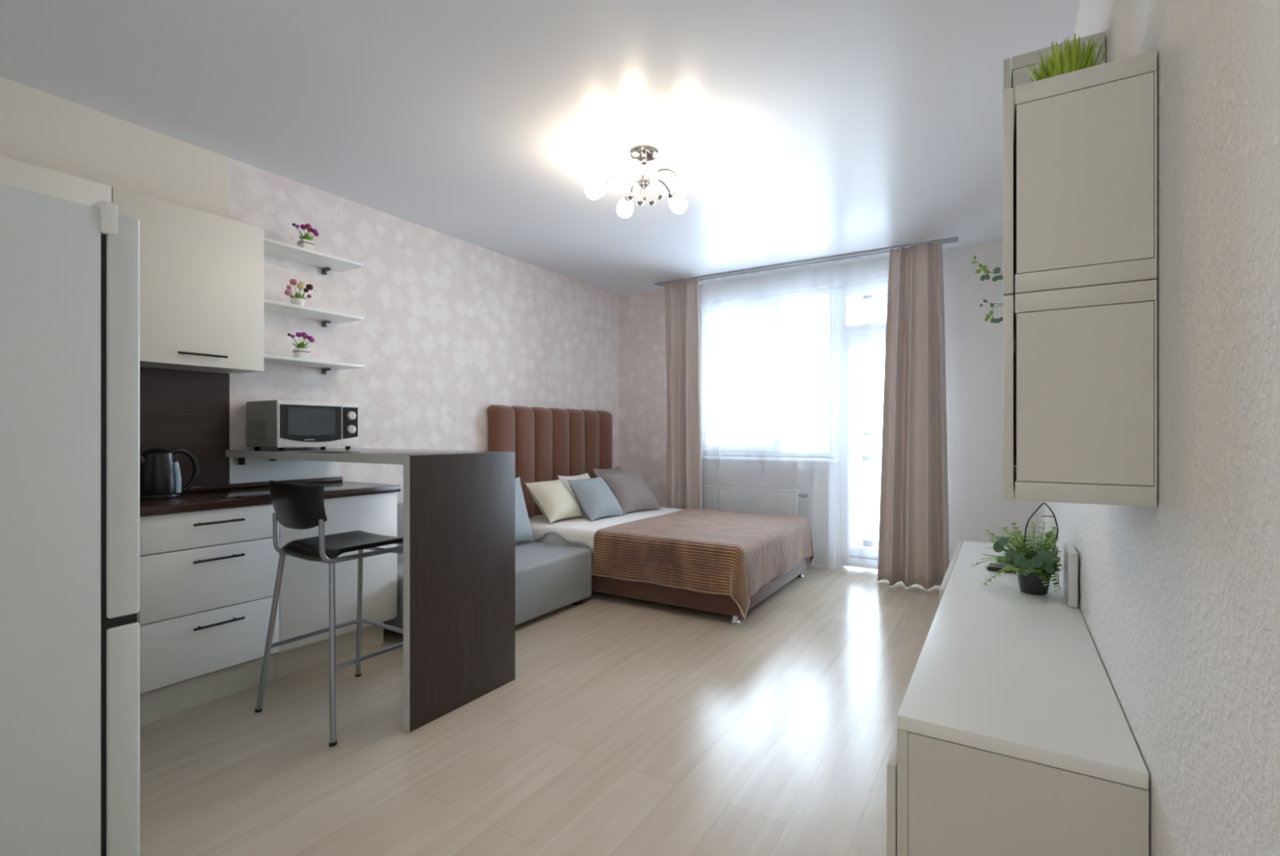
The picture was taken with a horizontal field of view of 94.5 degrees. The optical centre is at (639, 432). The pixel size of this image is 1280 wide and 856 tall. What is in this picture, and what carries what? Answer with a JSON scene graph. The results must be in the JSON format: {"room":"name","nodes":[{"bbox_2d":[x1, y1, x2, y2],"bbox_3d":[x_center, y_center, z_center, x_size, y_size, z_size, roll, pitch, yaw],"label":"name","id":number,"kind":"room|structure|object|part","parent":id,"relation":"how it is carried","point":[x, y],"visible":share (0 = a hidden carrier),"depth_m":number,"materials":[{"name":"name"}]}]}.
{"room":"studio apartment","nodes":[
{"label":"studio apartment","id":0,"kind":"room"},
{"bbox_2d":[0,76,619,503],"bbox_3d":[-2.078,-0.140,3.508,0.120,2.680,7.390,0,0,32],"label":"wall","id":1,"kind":"structure","parent":0,"point":[452,329],"depth_m":3.96,"materials":[{"name":"pink paper"}]},
{"bbox_2d":[0,155,111,205],"bbox_3d":[-2.540,-0.692,2.352,0.300,0.744,0.617,0,0,32],"label":"upper cabinet","id":2,"kind":"object","parent":1,"relation":"attached to","point":[14,173],"visible":0.26,"depth_m":2.39,"materials":[{"name":"beige laminate"}]},
{"bbox_2d":[139,366,229,487],"bbox_3d":[-2.584,-0.022,2.560,0.011,0.592,1.445,0,0,32],"label":"backsplash","id":3,"kind":"structure","parent":1,"relation":"attached to","point":[188,411],"depth_m":3.01,"materials":[{"name":"brown wood"}]},
{"bbox_2d":[111,186,263,373],"bbox_3d":[-2.216,-0.692,2.878,0.300,0.744,0.615,0,0,32],"label":"upper cabinet","id":4,"kind":"object","parent":1,"relation":"attached to","point":[202,273],"visible":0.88,"depth_m":2.83,"materials":[{"name":"beige laminate"}]},
{"bbox_3d":[-2.091,-0.372,2.827,0.034,0.011,0.204,0,0,32],"label":"handle","id":5,"kind":"part","parent":4,"relation":"part of","materials":[{"name":"black metal"}]},
{"bbox_2d":[229,457,340,484],"bbox_3d":[-2.042,0.202,3.439,0.011,0.142,0.619,0,0,32],"label":"backsplash","id":6,"kind":"structure","parent":1,"relation":"attached to","point":[254,470],"depth_m":3.38,"materials":[{"name":"white laminate"}]},
{"bbox_2d":[263,237,364,275],"bbox_3d":[-1.923,-0.995,3.396,0.259,0.053,0.568,0,0,32],"label":"wall shelf","id":7,"kind":"object","parent":1,"relation":"attached to","point":[273,248],"visible":0.94,"depth_m":3.38,"materials":[{"name":"white laminate"}]},
{"bbox_2d":[292,222,319,250],"bbox_3d":[-1.875,-1.097,3.321,0.096,0.151,0.130,0,0,-8],"label":"flower pot","id":8,"kind":"object","parent":7,"relation":"on","point":[305,242],"visible":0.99,"depth_m":3.31,"materials":[{"name":"white ceramic"}]},
{"bbox_3d":[-1.879,-1.050,3.326,0.062,0.058,0.062,0,0,32],"label":"pot","id":9,"kind":"part","parent":8,"relation":"part of","materials":[{"name":"white ceramic"}]},
{"bbox_2d":[263,298,364,327],"bbox_3d":[-1.923,-0.673,3.396,0.259,0.053,0.568,0,0,32],"label":"wall shelf","id":10,"kind":"object","parent":1,"relation":"attached to","point":[326,317],"visible":0.93,"depth_m":3.39,"materials":[{"name":"white laminate"}]},
{"bbox_2d":[284,279,313,306],"bbox_3d":[-1.898,-0.774,3.291,0.146,0.148,0.090,0,0,-40],"label":"flower pot","id":11,"kind":"object","parent":10,"relation":"on","point":[298,300],"visible":0.98,"depth_m":3.27,"materials":[{"name":"white ceramic"}]},
{"bbox_3d":[-1.903,-0.722,3.288,0.072,0.042,0.072,0,0,32],"label":"pot","id":12,"kind":"part","parent":11,"relation":"part of","materials":[{"name":"white ceramic"}]},
{"bbox_2d":[263,354,364,374],"bbox_3d":[-1.923,-0.385,3.396,0.259,0.053,0.568,0,0,32],"label":"wall shelf","id":13,"kind":"object","parent":1,"relation":"attached to","point":[326,366],"visible":0.91,"depth_m":3.36,"materials":[{"name":"white laminate"}]},
{"bbox_2d":[287,332,314,359],"bbox_3d":[-1.888,-0.487,3.299,0.095,0.151,0.131,0,0,-8],"label":"flower pot","id":14,"kind":"object","parent":13,"relation":"on","point":[300,352],"visible":1,"depth_m":3.29,"materials":[{"name":"white ceramic"}]},
{"bbox_3d":[-1.892,-0.441,3.305,0.062,0.058,0.062,0,0,32],"label":"pot","id":15,"kind":"part","parent":14,"relation":"part of","materials":[{"name":"white ceramic"}]},
{"bbox_2d":[0,0,1079,296],"bbox_3d":[-0.423,-1.530,2.487,4.010,0.100,7.390,0,0,32],"label":"ceiling","id":16,"kind":"structure","parent":0,"point":[806,129],"depth_m":2.68,"materials":[{"name":"white paint"}]},
{"bbox_2d":[585,144,698,217],"bbox_3d":[0.042,-1.327,3.102,0.573,0.304,0.593,0,0,32],"label":"ceiling lamp","id":17,"kind":"object","parent":16,"relation":"attached to","point":[633,170],"visible":1,"depth_m":3.07,"materials":[{"name":"white glass"}]},
{"bbox_3d":[-0.233,-1.271,3.085,0.106,0.104,0.099,0,0,32],"label":"lamp shade","id":18,"kind":"part","parent":17,"relation":"part of","materials":[{"name":"white glass"}]},
{"bbox_2d":[600,177,609,187],"bbox_3d":[-0.180,-1.310,3.092,0.048,0.050,0.047,0,0,-12],"label":"socket","id":19,"kind":"object","parent":17,"relation":"attached to","point":[605,182],"depth_m":3.07,"materials":[{"name":"silver metal"}]},
{"bbox_3d":[-0.083,-1.341,3.101,0.176,0.051,0.011,0,0,-6],"label":"arm","id":20,"kind":"part","parent":17,"relation":"part of","materials":[{"name":"silver metal"}]},
{"bbox_3d":[-0.082,-1.271,3.345,0.106,0.104,0.099,0,0,32],"label":"lamp shade","id":21,"kind":"part","parent":17,"relation":"part of","materials":[{"name":"white glass"}]},
{"bbox_2d":[624,193,632,202],"bbox_3d":[-0.061,-1.310,3.297,0.047,0.050,0.048,0,0,-24],"label":"socket","id":22,"kind":"object","parent":17,"relation":"attached to","point":[626,200],"depth_m":3.29,"materials":[{"name":"silver metal"}]},
{"bbox_3d":[-0.031,-1.271,2.862,0.096,0.104,0.108,0,0,32],"label":"lamp shade","id":23,"kind":"part","parent":17,"relation":"part of","materials":[{"name":"white glass"}]},
{"bbox_3d":[-0.021,-1.341,3.208,0.011,0.051,0.176,0,0,-24],"label":"arm","id":24,"kind":"part","parent":17,"relation":"part of","materials":[{"name":"silver metal"}]},
{"bbox_3d":[0.021,-1.367,3.112,0.072,0.165,0.072,0,0,32],"label":"stem","id":25,"kind":"part","parent":17,"relation":"part of","materials":[{"name":"silver metal"}]},
{"bbox_3d":[0.100,-1.341,3.182,0.176,0.051,0.011,0,0,-42],"label":"arm","id":26,"kind":"part","parent":17,"relation":"part of","materials":[{"name":"silver metal"}]},
{"bbox_3d":[0.113,-1.341,3.059,0.176,0.051,0.011,0,0,30],"label":"arm","id":27,"kind":"part","parent":17,"relation":"part of","materials":[{"name":"silver metal"}]},
{"bbox_2d":[666,189,675,199],"bbox_3d":[0.174,-1.310,3.246,0.048,0.050,0.049,0,0,32],"label":"socket","id":28,"kind":"object","parent":17,"relation":"attached to","point":[671,193],"depth_m":3.23,"materials":[{"name":"silver metal"}]},
{"bbox_3d":[0.211,-1.271,3.282,0.095,0.104,0.108,0,0,32],"label":"lamp shade","id":29,"kind":"part","parent":17,"relation":"part of","materials":[{"name":"white glass"}]},
{"bbox_2d":[674,170,681,180],"bbox_3d":[0.197,-1.310,3.011,0.048,0.050,0.048,0,0,32],"label":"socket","id":30,"kind":"object","parent":17,"relation":"attached to","point":[677,174],"depth_m":2.99,"materials":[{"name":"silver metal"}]},
{"bbox_3d":[0.242,-1.271,2.984,0.108,0.104,0.094,0,0,32],"label":"lamp shade","id":31,"kind":"part","parent":17,"relation":"part of","materials":[{"name":"white glass"}]},
{"bbox_2d":[653,236,959,286],"bbox_3d":[1.294,-1.473,5.194,2.650,0.014,0.100,0,0,32],"label":"rail","id":32,"kind":"object","parent":16,"relation":"attached to","point":[955,239],"visible":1,"depth_m":5.08,"materials":[{"name":"grey metal"}]},
{"bbox_2d":[664,277,702,509],"bbox_3d":[0.408,-0.136,5.666,0.422,2.644,0.128,0,0,32],"label":"curtain","id":33,"kind":"object","parent":32,"relation":"hanging from","point":[682,299],"visible":0.8,"depth_m":5.66,"materials":[{"name":"beige fabric"}]},
{"bbox_2d":[877,240,949,590],"bbox_3d":[2.118,-0.132,4.602,0.513,2.652,0.188,0,0,32],"label":"curtain","id":34,"kind":"object","parent":32,"relation":"hanging from","point":[913,548],"visible":0.98,"depth_m":4.59,"materials":[{"name":"beige fabric"}]},
{"bbox_2d":[139,566,940,855],"bbox_3d":[-0.423,1.250,2.487,4.010,0.100,7.390,0,0,32],"label":"floor","id":35,"kind":"structure","parent":0,"point":[624,726],"depth_m":2.24,"materials":[{"name":"beige laminate"}]},
{"bbox_2d":[0,183,139,855],"bbox_3d":[-1.687,0.315,1.415,0.604,1.770,0.598,0,0,32],"label":"refrigerator","id":36,"kind":"object","parent":35,"relation":"on","point":[69,271],"visible":1,"depth_m":1.40,"materials":[{"name":"metal"}]},
{"bbox_3d":[-1.548,-0.044,1.642,0.600,1.011,0.066,0,0,32],"label":"door","id":37,"kind":"part","parent":36,"relation":"part of","materials":[{"name":"metal"}]},
{"bbox_3d":[-1.548,0.817,1.642,0.600,0.666,0.066,0,0,32],"label":"door","id":38,"kind":"part","parent":36,"relation":"part of","materials":[{"name":"metal"}]},
{"bbox_2d":[137,503,279,726],"bbox_3d":[-2.107,0.769,2.758,0.608,0.862,0.544,0,0,32],"label":"base cabinet","id":39,"kind":"object","parent":35,"relation":"on","point":[207,578],"visible":0.7,"depth_m":2.58,"materials":[{"name":"white laminate"}]},
{"bbox_3d":[-1.884,0.639,2.622,0.019,0.276,0.540,0,0,32],"label":"drawer","id":40,"kind":"part","parent":39,"relation":"part of","materials":[{"name":"white laminate"}]},
{"bbox_3d":[-1.884,0.918,2.622,0.019,0.272,0.540,0,0,32],"label":"drawer","id":41,"kind":"part","parent":39,"relation":"part of","materials":[{"name":"white laminate"}]},
{"bbox_3d":[-1.884,0.418,2.622,0.019,0.156,0.540,0,0,32],"label":"drawer","id":42,"kind":"part","parent":39,"relation":"part of","materials":[{"name":"white laminate"}]},
{"bbox_3d":[-1.859,0.841,2.611,0.034,0.011,0.197,0,0,32],"label":"handle","id":43,"kind":"part","parent":39,"relation":"part of","materials":[{"name":"black metal"}]},
{"bbox_3d":[-1.859,0.554,2.611,0.034,0.011,0.197,0,0,32],"label":"handle","id":44,"kind":"part","parent":39,"relation":"part of","materials":[{"name":"black metal"}]},
{"bbox_3d":[-1.859,0.394,2.611,0.034,0.011,0.197,0,0,32],"label":"handle","id":45,"kind":"part","parent":39,"relation":"part of","materials":[{"name":"black metal"}]},
{"bbox_2d":[254,480,403,746],"bbox_3d":[-1.294,0.702,2.593,0.571,1.000,0.498,0,0,32],"label":"bar stool","id":46,"kind":"object","parent":35,"relation":"on","point":[298,506],"visible":0.9,"depth_m":2.46,"materials":[{"name":"black plastic"}]},
{"bbox_3d":[-1.579,0.847,2.554,0.148,0.693,0.041,0,0,2],"label":"leg","id":47,"kind":"part","parent":46,"relation":"part of","materials":[{"name":"silver metal"}]},
{"bbox_3d":[-1.440,0.432,2.674,0.020,0.185,0.419,0,0,32],"label":"post","id":48,"kind":"part","parent":46,"relation":"part of","materials":[{"name":"silver metal"}]},
{"bbox_3d":[-1.403,0.295,2.403,0.393,0.186,0.060,0,0,32],"label":"backrest","id":49,"kind":"part","parent":46,"relation":"part of","materials":[{"name":"black plastic"}]},
{"bbox_3d":[-1.216,0.847,2.334,0.036,0.693,0.165,0,0,-37],"label":"leg","id":50,"kind":"part","parent":46,"relation":"part of","materials":[{"name":"silver metal"}]},
{"bbox_3d":[-1.281,0.500,2.628,0.370,0.060,0.424,0,0,32],"label":"seat","id":51,"kind":"part","parent":46,"relation":"part of","materials":[{"name":"black plastic"}]},
{"bbox_3d":[-1.360,0.847,2.881,0.032,0.692,0.117,0,0,-44],"label":"leg","id":52,"kind":"part","parent":46,"relation":"part of","materials":[{"name":"silver metal"}]},
{"bbox_3d":[-1.147,0.432,2.494,0.020,0.185,0.419,0,0,32],"label":"post","id":53,"kind":"part","parent":46,"relation":"part of","materials":[{"name":"silver metal"}]},
{"bbox_2d":[275,492,396,679],"bbox_3d":[-1.808,0.769,3.275,0.575,0.862,0.648,0,0,32],"label":"base cabinet","id":54,"kind":"object","parent":35,"relation":"on","point":[304,596],"visible":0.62,"depth_m":3.11,"materials":[{"name":"white laminate"}]},
{"bbox_2d":[139,476,400,516],"bbox_3d":[-2.169,0.305,2.671,0.596,0.062,2.070,0,0,32],"label":"countertop","id":55,"kind":"structure","parent":54,"relation":"on","point":[202,498],"depth_m":2.93,"materials":[{"name":"brown wood"}]},
{"bbox_2d":[139,447,199,500],"bbox_3d":[-2.185,0.183,2.723,0.237,0.232,0.160,0,0,-31],"label":"kettle","id":56,"kind":"object","parent":55,"relation":"on","point":[160,477],"visible":0.96,"depth_m":2.67,"materials":[{"name":"black plastic"}]},
{"bbox_3d":[-2.241,0.122,2.653,0.052,0.073,0.073,0,0,32],"label":"spout","id":57,"kind":"part","parent":56,"relation":"part of","materials":[{"name":"black plastic"}]},
{"bbox_3d":[-2.205,0.076,2.711,0.110,0.019,0.110,0,0,32],"label":"lid","id":58,"kind":"part","parent":56,"relation":"part of","materials":[{"name":"black plastic"}]},
{"bbox_3d":[-2.152,0.180,2.797,0.023,0.213,0.115,0,0,32],"label":"handle","id":59,"kind":"part","parent":56,"relation":"part of","materials":[{"name":"black plastic"}]},
{"bbox_3d":[-2.401,0.287,2.814,0.022,0.026,2.070,0,0,32],"label":"edge trim","id":60,"kind":"part","parent":55,"relation":"part of","materials":[{"name":"brown wood"}]},
{"bbox_2d":[226,448,515,733],"bbox_3d":[-1.411,0.646,3.019,1.521,1.108,0.602,0,0,32],"label":"bar counter","id":61,"kind":"object","parent":35,"relation":"on","point":[459,506],"depth_m":2.58,"materials":[{"name":"brown wood"}]},
{"bbox_2d":[246,400,358,450],"bbox_3d":[-1.882,-0.040,3.329,0.352,0.263,0.453,0,0,32],"label":"microwave","id":62,"kind":"object","parent":61,"relation":"on","point":[282,424],"visible":0.98,"depth_m":3.19,"materials":[{"name":"grey metal"}]},
{"bbox_3d":[-1.775,-0.060,3.205,0.002,0.148,0.257,0,0,32],"label":"glass","id":63,"kind":"part","parent":62,"relation":"part of","materials":[{"name":"grey glass"}]},
{"bbox_3d":[-1.762,-0.046,3.255,0.016,0.249,0.452,0,0,32],"label":"frame","id":64,"kind":"part","parent":62,"relation":"part of","materials":[{"name":"silver metal"}]},
{"bbox_3d":[-1.663,-0.056,3.397,0.006,0.181,0.089,0,0,32],"label":"control panel","id":65,"kind":"part","parent":62,"relation":"part of","materials":[{"name":"black plastic"}]},
{"bbox_3d":[-1.650,-0.019,3.391,0.022,0.049,0.049,0,0,32],"label":"knob","id":66,"kind":"part","parent":62,"relation":"part of","materials":[{"name":"silver metal"}]},
{"bbox_3d":[-1.650,-0.098,3.391,0.022,0.049,0.049,0,0,32],"label":"knob","id":67,"kind":"part","parent":62,"relation":"part of","materials":[{"name":"silver metal"}]},
{"bbox_3d":[-0.779,0.646,2.630,0.037,1.108,0.600,0,0,32],"label":"panel","id":68,"kind":"part","parent":61,"relation":"part of","materials":[{"name":"brown wood"}]},
{"bbox_2d":[383,503,591,629],"bbox_3d":[-1.101,0.840,3.959,1.050,0.720,1.225,0,0,32],"label":"sofa","id":69,"kind":"object","parent":35,"relation":"on","point":[549,578],"visible":0.12,"depth_m":3.83,"materials":[{"name":"grey fabric"}]},
{"bbox_3d":[-1.459,0.823,4.154,0.235,0.685,1.180,0,0,32],"label":"backrest","id":70,"kind":"part","parent":69,"relation":"part of","materials":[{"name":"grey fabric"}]},
{"bbox_2d":[515,476,535,542],"bbox_3d":[-0.984,0.575,4.272,0.212,0.476,0.500,0,0,32],"label":"cushion","id":71,"kind":"object","parent":69,"relation":"on","point":[523,532],"visible":0.27,"depth_m":4.33,"materials":[{"name":"blue fabric"}]},
{"bbox_2d":[487,404,808,624],"bbox_3d":[0.116,0.485,4.892,2.149,1.430,1.660,0,0,32],"label":"bed","id":72,"kind":"object","parent":35,"relation":"on","point":[547,444],"visible":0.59,"depth_m":4.96,"materials":[{"name":"brown fabric"}]},
{"bbox_3d":[-0.742,0.475,5.421,0.135,1.410,1.660,0,0,32],"label":"headboard","id":73,"kind":"part","parent":72,"relation":"part of","materials":[{"name":"brown fabric"}]},
{"bbox_3d":[0.126,0.803,4.848,2.065,0.162,1.495,0,0,32],"label":"mattress","id":74,"kind":"part","parent":72,"relation":"part of","materials":[{"name":"white fabric"}]},
{"bbox_2d":[528,506,683,552],"bbox_3d":[-0.266,0.795,5.056,1.160,0.171,1.512,0,0,32],"label":"sheet","id":75,"kind":"object","parent":72,"relation":"on","point":[580,530],"visible":0.4,"depth_m":4.61,"materials":[{"name":"white fabric"}]},
{"bbox_2d":[524,479,583,523],"bbox_3d":[-0.690,0.545,4.807,0.284,0.299,0.430,0,0,32],"label":"pillow","id":76,"kind":"object","parent":75,"relation":"on","point":[553,499],"visible":1,"depth_m":4.69,"materials":[{"name":"beige fabric"}]},
{"bbox_2d":[557,472,590,513],"bbox_3d":[-0.509,0.538,5.272,0.233,0.332,0.440,0,0,32],"label":"pillow","id":77,"kind":"object","parent":75,"relation":"on","point":[564,479],"visible":0.17,"depth_m":5.16,"materials":[{"name":"white fabric"}]},
{"bbox_2d":[567,476,624,521],"bbox_3d":[-0.371,0.548,4.999,0.288,0.322,0.440,0,0,36],"label":"pillow","id":78,"kind":"object","parent":75,"relation":"on","point":[594,496],"visible":1,"depth_m":4.88,"materials":[{"name":"blue fabric"}]},
{"bbox_2d":[592,466,623,482],"bbox_3d":[-0.240,0.518,5.670,0.218,0.371,0.460,0,0,32],"label":"pillow","id":79,"kind":"object","parent":75,"relation":"on","point":[598,473],"visible":0.2,"depth_m":5.61,"materials":[{"name":"grey fabric"}]},
{"bbox_2d":[601,472,661,514],"bbox_3d":[-0.075,0.542,5.404,0.294,0.329,0.500,0,0,44],"label":"pillow","id":80,"kind":"object","parent":75,"relation":"on","point":[632,492],"visible":0.92,"depth_m":5.29,"materials":[{"name":"grey fabric"}]},
{"bbox_2d":[591,508,814,620],"bbox_3d":[0.571,0.914,4.560,1.165,0.440,1.631,0,0,32],"label":"blanket","id":81,"kind":"object","parent":72,"relation":"on","point":[734,554],"visible":1,"depth_m":4.03,"materials":[{"name":"brown fabric"}]},
{"bbox_2d":[886,541,1148,855],"bbox_3d":[1.338,0.900,2.169,0.432,0.600,2.383,0,0,32],"label":"sideboard","id":82,"kind":"object","parent":35,"relation":"on","point":[1015,738],"visible":0.94,"depth_m":1.23,"materials":[{"name":"grey laminate"}]},
{"bbox_3d":[0.691,0.935,1.515,0.018,0.449,0.585,0,0,32],"label":"door","id":83,"kind":"part","parent":82,"relation":"part of","materials":[{"name":"grey laminate"}]},
{"bbox_3d":[1.316,0.882,2.528,0.018,0.556,0.595,0,0,32],"label":"door","id":84,"kind":"part","parent":82,"relation":"part of","materials":[{"name":"grey laminate"}]},
{"bbox_3d":[1.630,0.882,3.038,0.018,0.556,0.593,0,0,32],"label":"door","id":85,"kind":"part","parent":82,"relation":"part of","materials":[{"name":"grey laminate"}]},
{"bbox_2d":[988,563,1009,566],"bbox_3d":[1.616,0.590,2.592,0.150,0.020,0.044,0,0,32],"label":"remote control","id":86,"kind":"object","parent":82,"relation":"on","point":[997,565],"visible":0.28,"depth_m":2.60,"materials":[{"name":"black plastic"}]},
{"bbox_2d":[986,565,1016,573],"bbox_3d":[1.585,0.590,2.547,0.156,0.020,0.044,0,0,32],"label":"remote control","id":87,"kind":"object","parent":82,"relation":"on","point":[993,568],"visible":0.45,"depth_m":2.55,"materials":[{"name":"black plastic"}]},
{"bbox_2d":[996,555,1013,564],"bbox_3d":[1.699,0.588,2.699,0.120,0.024,0.102,0,0,32],"label":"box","id":88,"kind":"object","parent":82,"relation":"on","point":[997,556],"visible":0.08,"depth_m":2.68,"materials":[{"name":"black plastic"}]},
{"bbox_2d":[971,502,1062,595],"bbox_3d":[1.437,0.430,2.265,0.292,0.338,0.340,0,0,28],"label":"potted plant","id":89,"kind":"object","parent":82,"relation":"on","point":[1034,569],"visible":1,"depth_m":2.18,"materials":[{"name":"green plant"}]},
{"bbox_3d":[1.480,0.549,2.224,0.124,0.100,0.124,0,0,32],"label":"pot","id":90,"kind":"part","parent":89,"relation":"part of","materials":[{"name":"black ceramic"}]},
{"bbox_3d":[1.495,0.386,2.215,0.116,0.249,0.005,0,0,32],"label":"wire handle","id":91,"kind":"part","parent":89,"relation":"part of","materials":[{"name":"black metal"}]},
{"bbox_3d":[0.736,0.916,1.152,0.389,0.568,0.017,0,0,32],"label":"panel","id":92,"kind":"part","parent":82,"relation":"part of","materials":[{"name":"grey laminate"}]},
{"bbox_2d":[1062,542,1078,608],"bbox_3d":[1.539,0.505,2.117,0.028,0.190,0.220,0,0,32],"label":"books","id":93,"kind":"object","parent":82,"relation":"on","point":[1070,556],"visible":1,"depth_m":2.03,"materials":[{"name":"white paper"}]},
{"bbox_2d":[619,240,1039,568],"bbox_3d":[1.446,-0.140,5.517,4.010,2.680,0.250,0,0,32],"label":"wall","id":94,"kind":"structure","parent":0,"point":[974,345],"depth_m":5.14,"materials":[{"name":"white paint"}]},
{"bbox_2d":[702,485,808,515],"bbox_3d":[1.062,0.860,5.526,1.007,0.679,0.078,0,0,32],"label":"radiator","id":95,"kind":"object","parent":94,"relation":"attached to","point":[757,500],"visible":0.49,"depth_m":5.49,"materials":[{"name":"metal"}]},
{"bbox_2d":[702,485,799,493],"bbox_3d":[1.028,0.527,5.549,0.925,0.015,0.075,0,0,32],"label":"grille","id":96,"kind":"object","parent":95,"relation":"attached to","point":[707,488],"depth_m":5.54,"materials":[{"name":"metal"}]},
{"bbox_2d":[699,287,835,458],"bbox_3d":[1.161,-0.535,5.640,1.375,1.530,0.130,0,0,32],"label":"window","id":97,"kind":"structure","parent":94,"relation":"in","point":[775,301],"depth_m":5.56,"materials":[{"name":"white plastic"}]},
{"bbox_3d":[0.970,-0.535,5.774,0.810,1.430,0.062,0,0,32],"label":"sash","id":98,"kind":"part","parent":97,"relation":"part of","materials":[{"name":"white glass"}]},
{"bbox_3d":[1.265,-0.390,5.528,0.020,0.120,0.048,0,0,32],"label":"handle","id":99,"kind":"part","parent":97,"relation":"part of","materials":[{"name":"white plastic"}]},
{"bbox_2d":[702,455,839,462],"bbox_3d":[1.112,0.245,5.585,1.470,0.030,0.155,0,0,32],"label":"window sill","id":100,"kind":"structure","parent":94,"relation":"attached to","point":[726,458],"depth_m":5.44,"materials":[{"name":"white plastic"}]},
{"bbox_2d":[835,280,888,569],"bbox_3d":[2.126,-0.060,5.072,0.865,2.480,0.085,0,0,32],"label":"door","id":101,"kind":"structure","parent":94,"relation":"in","point":[847,337],"depth_m":5.21,"materials":[{"name":"white plastic"}]},
{"bbox_3d":[2.122,-1.075,5.065,0.765,0.350,0.060,0,0,32],"label":"transom sash","id":102,"kind":"part","parent":101,"relation":"part of","materials":[{"name":"white plastic"}]},
{"bbox_2d":[1039,0,1279,855],"bbox_3d":[1.233,-0.140,1.466,0.120,2.680,7.390,0,0,32],"label":"wall","id":103,"kind":"structure","parent":0,"point":[1179,598],"depth_m":0.76,"materials":[{"name":"white paint"}]},
{"bbox_2d":[1003,31,1105,137],"bbox_3d":[1.246,-0.831,1.817,0.220,0.383,0.600,0,0,32],"label":"upper cabinet","id":104,"kind":"object","parent":103,"relation":"attached to","point":[1020,75],"visible":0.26,"depth_m":1.59,"materials":[{"name":"grey laminate"}]},
{"bbox_3d":[1.159,-0.831,1.870,0.016,0.381,0.600,0,0,32],"label":"door","id":105,"kind":"part","parent":104,"relation":"part of","materials":[{"name":"grey laminate"}]},
{"bbox_3d":[1.338,-0.831,1.760,0.003,0.314,0.598,0,0,32],"label":"panel","id":106,"kind":"part","parent":104,"relation":"part of","materials":[{"name":"grey laminate"}]},
{"bbox_2d":[1003,49,1156,315],"bbox_3d":[0.929,-0.451,1.303,0.220,0.383,0.599,0,0,32],"label":"upper cabinet","id":107,"kind":"object","parent":103,"relation":"attached to","point":[1080,159],"visible":0.73,"depth_m":1.04,"materials":[{"name":"grey laminate"}]},
{"bbox_3d":[0.842,-0.451,1.356,0.016,0.381,0.599,0,0,32],"label":"door","id":108,"kind":"part","parent":107,"relation":"part of","materials":[{"name":"grey laminate"}]},
{"bbox_3d":[1.090,-0.451,1.547,0.194,0.311,0.015,0,0,32],"label":"panel","id":109,"kind":"part","parent":107,"relation":"part of","materials":[{"name":"grey laminate"}]},
{"bbox_2d":[1026,33,1107,81],"bbox_3d":[0.849,-0.717,1.179,0.133,0.149,0.110,0,0,32],"label":"plant","id":110,"kind":"object","parent":107,"relation":"on","point":[1073,60],"visible":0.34,"depth_m":1.15,"materials":[{"name":"green plant"}]},
{"bbox_3d":[0.784,-0.451,1.050,0.194,0.311,0.015,0,0,32],"label":"panel","id":111,"kind":"part","parent":107,"relation":"part of","materials":[{"name":"grey laminate"}]},
{"bbox_3d":[1.021,-0.451,1.246,0.003,0.314,0.597,0,0,32],"label":"panel","id":112,"kind":"part","parent":107,"relation":"part of","materials":[{"name":"grey laminate"}]},
{"bbox_2d":[1003,279,1156,507],"bbox_3d":[0.929,-0.066,1.303,0.220,0.382,0.599,0,0,32],"label":"upper cabinet","id":113,"kind":"object","parent":103,"relation":"attached to","point":[1080,363],"visible":1,"depth_m":1.04,"materials":[{"name":"grey laminate"}]},
{"bbox_3d":[0.842,-0.066,1.356,0.016,0.380,0.599,0,0,32],"label":"door","id":114,"kind":"part","parent":113,"relation":"part of","materials":[{"name":"grey laminate"}]},
{"bbox_3d":[1.090,-0.066,1.547,0.194,0.310,0.015,0,0,32],"label":"panel","id":115,"kind":"part","parent":113,"relation":"part of","materials":[{"name":"grey laminate"}]},
{"bbox_3d":[1.021,-0.066,1.246,0.003,0.313,0.597,0,0,32],"label":"panel","id":116,"kind":"part","parent":113,"relation":"part of","materials":[{"name":"grey laminate"}]},
{"bbox_3d":[1.527,-0.393,2.231,0.178,0.015,0.280,0,0,32],"label":"corner shelf","id":117,"kind":"object","parent":103,"relation":"attached to","visible":0},
{"bbox_2d":[971,255,1003,323],"bbox_3d":[1.435,-0.547,2.276,0.278,0.293,0.092,0,0,32],"label":"eucalyptus plant","id":118,"kind":"object","parent":117,"relation":"on","point":[997,269],"visible":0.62,"depth_m":2.28,"materials":[{"name":"green plant"}]},
{"label":"outside","id":119,"kind":"structure","parent":0,"visible":0},
{"bbox_3d":[1.936,1.270,6.026,4.070,0.100,1.110,0,0,32],"label":"floor","id":120,"kind":"structure","parent":119,"visible":0},
{"bbox_2d":[707,293,887,548],"bbox_3d":[2.188,-0.130,6.434,4.070,2.700,0.050,0,0,32],"label":"window frame","id":121,"kind":"structure","parent":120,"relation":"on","point":[868,458],"depth_m":6.28,"materials":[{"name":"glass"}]},
{"bbox_3d":[1.605,-0.130,6.794,0.100,2.700,0.050,0,0,32],"label":"post","id":122,"kind":"part","parent":121,"relation":"part of","materials":[{"name":"white plastic"}]},
{"bbox_3d":[2.426,-0.130,6.287,0.100,2.700,0.050,0,0,32],"label":"post","id":123,"kind":"part","parent":121,"relation":"part of","materials":[{"name":"white plastic"}]},
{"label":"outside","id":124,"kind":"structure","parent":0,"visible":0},
{"bbox_2d":[786,295,829,301],"bbox_3d":[1.936,-1.580,6.026,4.270,0.120,1.110,0,0,32],"label":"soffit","id":125,"kind":"structure","parent":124,"point":[827,295],"depth_m":6.68,"materials":[{"name":"white"}]}
]}

